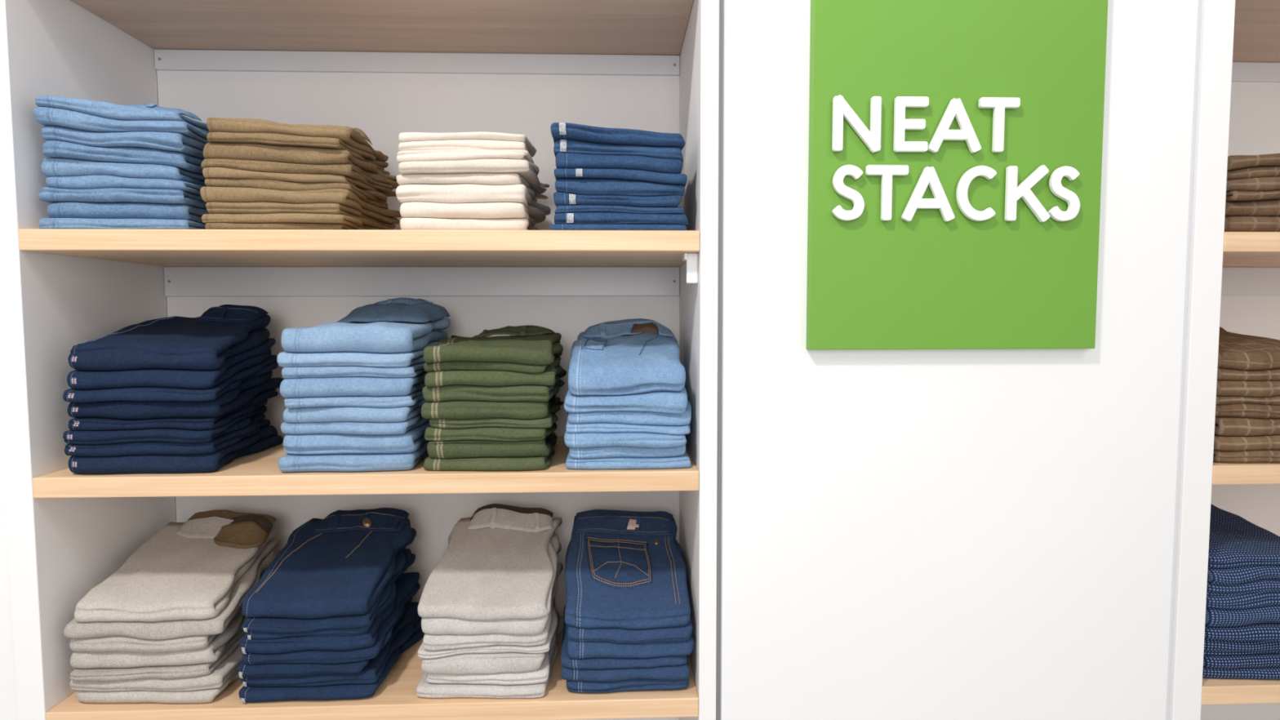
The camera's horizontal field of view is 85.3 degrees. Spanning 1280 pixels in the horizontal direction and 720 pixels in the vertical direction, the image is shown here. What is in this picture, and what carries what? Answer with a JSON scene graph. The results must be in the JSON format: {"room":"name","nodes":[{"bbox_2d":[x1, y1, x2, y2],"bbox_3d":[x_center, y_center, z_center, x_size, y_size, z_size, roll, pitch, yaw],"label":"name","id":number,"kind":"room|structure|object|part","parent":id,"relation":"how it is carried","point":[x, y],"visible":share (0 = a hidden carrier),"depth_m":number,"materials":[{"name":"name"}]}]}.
{"room":"shop","nodes":[
{"label":"shop","id":0,"kind":"room"},
{"bbox_2d":[156,76,679,517],"bbox_3d":[0.085,-0.307,1.552,5.400,2.660,0.048,0,3,-2],"label":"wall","id":1,"kind":"structure","parent":0,"point":[157,77],"depth_m":1.54,"materials":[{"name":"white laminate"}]},
{"bbox_2d":[0,0,1198,719],"bbox_3d":[-0.833,-0.130,1.149,3.534,2.360,0.054,0,3,-2],"label":"wall","id":2,"kind":"structure","parent":0,"point":[906,534],"depth_m":1.19,"materials":[{"name":"white paint"}]},
{"bbox_2d":[715,0,723,719],"bbox_3d":[0.134,-0.134,1.183,0.008,2.360,0.018,0,3,-2],"label":"trim","id":3,"kind":"structure","parent":2,"relation":"attached to","point":[721,2],"depth_m":1.18,"materials":[{"name":"white paint"}]},
{"bbox_2d":[806,0,1107,349],"bbox_3d":[0.522,-0.375,1.141,0.485,0.715,0.032,0,3,-2],"label":"sign","id":4,"kind":"object","parent":2,"relation":"attached to","point":[956,146],"visible":1,"depth_m":1.14,"materials":[{"name":"green paint"}]},
{"bbox_2d":[1165,0,1201,719],"bbox_3d":[0.940,-0.138,1.210,0.013,2.360,0.022,0,3,-2],"label":"trim","id":5,"kind":"structure","parent":2,"relation":"attached to","point":[1199,1],"depth_m":1.21,"materials":[{"name":"paint"}]},
{"bbox_3d":[0.153,1.137,-0.114,5.400,0.020,3.700,0,3,-2],"label":"floor","id":6,"kind":"structure","parent":0,"visible":0},
{"bbox_2d":[0,0,719,719],"bbox_3d":[-0.464,-0.142,1.328,1.175,2.360,0.377,0,3,-2],"label":"shelving unit","id":7,"kind":"object","parent":6,"relation":"on","point":[384,69],"visible":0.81,"depth_m":1.29,"materials":[{"name":"white wood"}]},
{"bbox_3d":[-1.028,-0.139,1.302,0.045,2.360,0.366,0,3,-2],"label":"panel","id":8,"kind":"part","parent":7,"relation":"part of","materials":[{"name":"white plastic"}]},
{"bbox_2d":[33,95,210,229],"bbox_3d":[-0.865,-0.330,1.258,0.264,0.218,0.276,0,3,-2],"label":"jeans","id":9,"kind":"object","parent":7,"relation":"on","point":[108,166],"visible":0.8,"depth_m":1.13,"materials":[{"name":"fabric"}]},
{"bbox_2d":[63,509,279,703],"bbox_3d":[-0.849,0.449,1.310,0.276,0.263,0.280,0,3,-2],"label":"trousers","id":10,"kind":"object","parent":7,"relation":"on","point":[165,627],"visible":0.91,"depth_m":1.19,"materials":[{"name":"beige fabric"}]},
{"bbox_2d":[62,304,283,474],"bbox_3d":[-0.843,0.040,1.283,0.258,0.288,0.281,0,3,-2],"label":"jeans","id":11,"kind":"object","parent":7,"relation":"on","point":[175,394],"visible":1,"depth_m":1.16,"materials":[{"name":"blue fabric"}]},
{"bbox_2d":[200,117,400,230],"bbox_3d":[-0.608,-0.324,1.268,0.264,0.204,0.282,0,3,-2],"label":"chinos","id":12,"kind":"object","parent":7,"relation":"on","point":[260,174],"visible":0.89,"depth_m":1.14,"materials":[{"name":"brown fabric"}]},
{"bbox_2d":[237,507,424,703],"bbox_3d":[-0.572,0.447,1.319,0.276,0.264,0.283,0,3,-2],"label":"jeans","id":13,"kind":"object","parent":7,"relation":"on","point":[331,615],"visible":0.99,"depth_m":1.21,"materials":[{"name":"blue fabric"}]},
{"bbox_3d":[-0.456,-0.207,1.319,1.099,0.034,0.366,0,3,-2],"label":"shelf","id":14,"kind":"part","parent":7,"relation":"part of","materials":[{"name":"brown wood"}]},
{"bbox_2d":[276,297,450,472],"bbox_3d":[-0.500,0.031,1.296,0.255,0.301,0.284,0,3,-2],"label":"jeans","id":15,"kind":"object","parent":7,"relation":"on","point":[353,385],"visible":0.94,"depth_m":1.17,"materials":[{"name":"blue fabric"}]},
{"bbox_3d":[-0.455,0.197,1.343,1.099,0.034,0.366,0,3,-2],"label":"shelf","id":16,"kind":"part","parent":7,"relation":"part of","materials":[{"name":"brown wood"}]},
{"bbox_3d":[-0.454,0.594,1.367,1.099,0.034,0.366,0,3,-2],"label":"shelf","id":17,"kind":"part","parent":7,"relation":"part of","materials":[{"name":"brown wood"}]},
{"bbox_3d":[-0.457,-0.656,1.291,1.099,0.034,0.366,0,3,-2],"label":"shelf","id":18,"kind":"part","parent":7,"relation":"part of","materials":[{"name":"brown wood"}]},
{"bbox_3d":[-0.464,-0.629,1.472,1.098,0.040,0.008,0,3,-2],"label":"rail","id":19,"kind":"part","parent":7,"relation":"part of","materials":[{"name":"paint"}]},
{"bbox_3d":[-0.463,-0.153,1.511,1.100,2.360,0.011,0,3,-2],"label":"panel","id":20,"kind":"part","parent":7,"relation":"part of","materials":[{"name":"white plastic"}]},
{"bbox_3d":[-0.463,-0.169,1.500,1.098,0.062,0.008,0,3,-2],"label":"rail","id":21,"kind":"part","parent":7,"relation":"part of","materials":[{"name":"paint"}]},
{"bbox_2d":[395,131,551,230],"bbox_3d":[-0.297,-0.307,1.280,0.253,0.167,0.282,0,3,-2],"label":"trousers","id":22,"kind":"object","parent":7,"relation":"on","point":[478,180],"visible":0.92,"depth_m":1.16,"materials":[{"name":"beige fabric"}]},
{"bbox_2d":[416,503,564,697],"bbox_3d":[-0.273,0.444,1.331,0.246,0.269,0.289,0,3,-2],"label":"trousers","id":23,"kind":"object","parent":7,"relation":"on","point":[491,624],"visible":1,"depth_m":1.22,"materials":[{"name":"grey fabric"}]},
{"bbox_2d":[421,324,566,471],"bbox_3d":[-0.264,0.059,1.304,0.240,0.245,0.281,0,3,-2],"label":"chinos","id":24,"kind":"object","parent":7,"relation":"on","point":[491,404],"visible":1,"depth_m":1.18,"materials":[{"name":"green fabric"}]},
{"bbox_2d":[550,122,688,230],"bbox_3d":[-0.043,-0.314,1.290,0.253,0.179,0.282,0,3,-2],"label":"jeans","id":25,"kind":"object","parent":7,"relation":"on","point":[607,179],"visible":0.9,"depth_m":1.16,"materials":[{"name":"blue fabric"}]},
{"bbox_2d":[560,509,693,693],"bbox_3d":[-0.029,0.450,1.341,0.247,0.255,0.278,0,3,-2],"label":"jeans","id":26,"kind":"object","parent":7,"relation":"on","point":[628,626],"visible":1,"depth_m":1.23,"materials":[{"name":"blue fabric"}]},
{"bbox_2d":[564,318,691,469],"bbox_3d":[-0.023,0.051,1.312,0.232,0.258,0.276,0,3,-2],"label":"jeans","id":27,"kind":"object","parent":7,"relation":"on","point":[627,405],"visible":1,"depth_m":1.19,"materials":[{"name":"fabric"}]},
{"bbox_3d":[0.109,-0.144,1.344,0.030,2.360,0.366,0,3,-2],"label":"panel","id":28,"kind":"part","parent":7,"relation":"part of","materials":[{"name":"white plastic"}]},
{"bbox_2d":[1168,0,1279,719],"bbox_3d":[1.539,-0.150,1.402,1.197,2.360,0.377,0,3,-2],"label":"shelving unit","id":29,"kind":"object","parent":6,"relation":"on","point":[1234,280],"visible":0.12,"depth_m":1.23,"materials":[{"name":"white wood"}]},
{"bbox_3d":[0.967,-0.148,1.375,0.052,2.360,0.366,0,3,-2],"label":"panel","id":30,"kind":"part","parent":29,"relation":"part of","materials":[{"name":"white plastic"}]},
{"bbox_3d":[1.544,0.586,1.441,1.099,0.034,0.366,0,3,-2],"label":"shelf","id":31,"kind":"part","parent":29,"relation":"part of","materials":[{"name":"brown wood"}]},
{"bbox_3d":[1.536,-0.162,1.584,1.100,2.360,0.011,0,3,-2],"label":"panel","id":32,"kind":"part","parent":29,"relation":"part of","materials":[{"name":"white plastic"}]},
{"bbox_2d":[1202,503,1279,679],"bbox_3d":[1.128,0.442,1.382,0.276,0.260,0.284,0,3,1],"label":"shirts","id":33,"kind":"object","parent":29,"relation":"on","point":[1242,638],"visible":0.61,"depth_m":1.25,"materials":[{"name":"blue fabric"}]},
{"bbox_3d":[1.544,0.188,1.417,1.099,0.034,0.366,0,3,-2],"label":"shelf","id":34,"kind":"part","parent":29,"relation":"part of","materials":[{"name":"brown wood"}]},
{"bbox_2d":[1213,326,1279,462],"bbox_3d":[1.127,0.052,1.355,0.261,0.245,0.278,0,3,-2],"label":"shirts","id":35,"kind":"object","parent":29,"relation":"on","point":[1247,418],"visible":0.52,"depth_m":1.23,"materials":[{"name":"brown fabric"}]},
{"bbox_3d":[1.536,-0.178,1.573,1.098,0.062,0.008,0,3,-2],"label":"rail","id":36,"kind":"part","parent":29,"relation":"part of","materials":[{"name":"paint"}]},
{"bbox_3d":[1.543,-0.216,1.392,1.099,0.034,0.366,0,3,-2],"label":"shelf","id":37,"kind":"part","parent":29,"relation":"part of","materials":[{"name":"brown wood"}]},
{"bbox_2d":[1224,153,1279,231],"bbox_3d":[1.127,-0.302,1.334,0.264,0.146,0.284,0,3,-2],"label":"shirts","id":38,"kind":"object","parent":29,"relation":"on","point":[1252,202],"visible":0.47,"depth_m":1.21,"materials":[{"name":"brown fabric"}]},
{"bbox_3d":[1.535,-0.638,1.545,1.098,0.040,0.008,0,3,-2],"label":"rail","id":39,"kind":"part","parent":29,"relation":"part of","materials":[{"name":"paint"}]},
{"bbox_3d":[1.542,-0.665,1.365,1.099,0.034,0.366,0,3,-2],"label":"shelf","id":40,"kind":"part","parent":29,"relation":"part of","materials":[{"name":"brown wood"}]}
]}

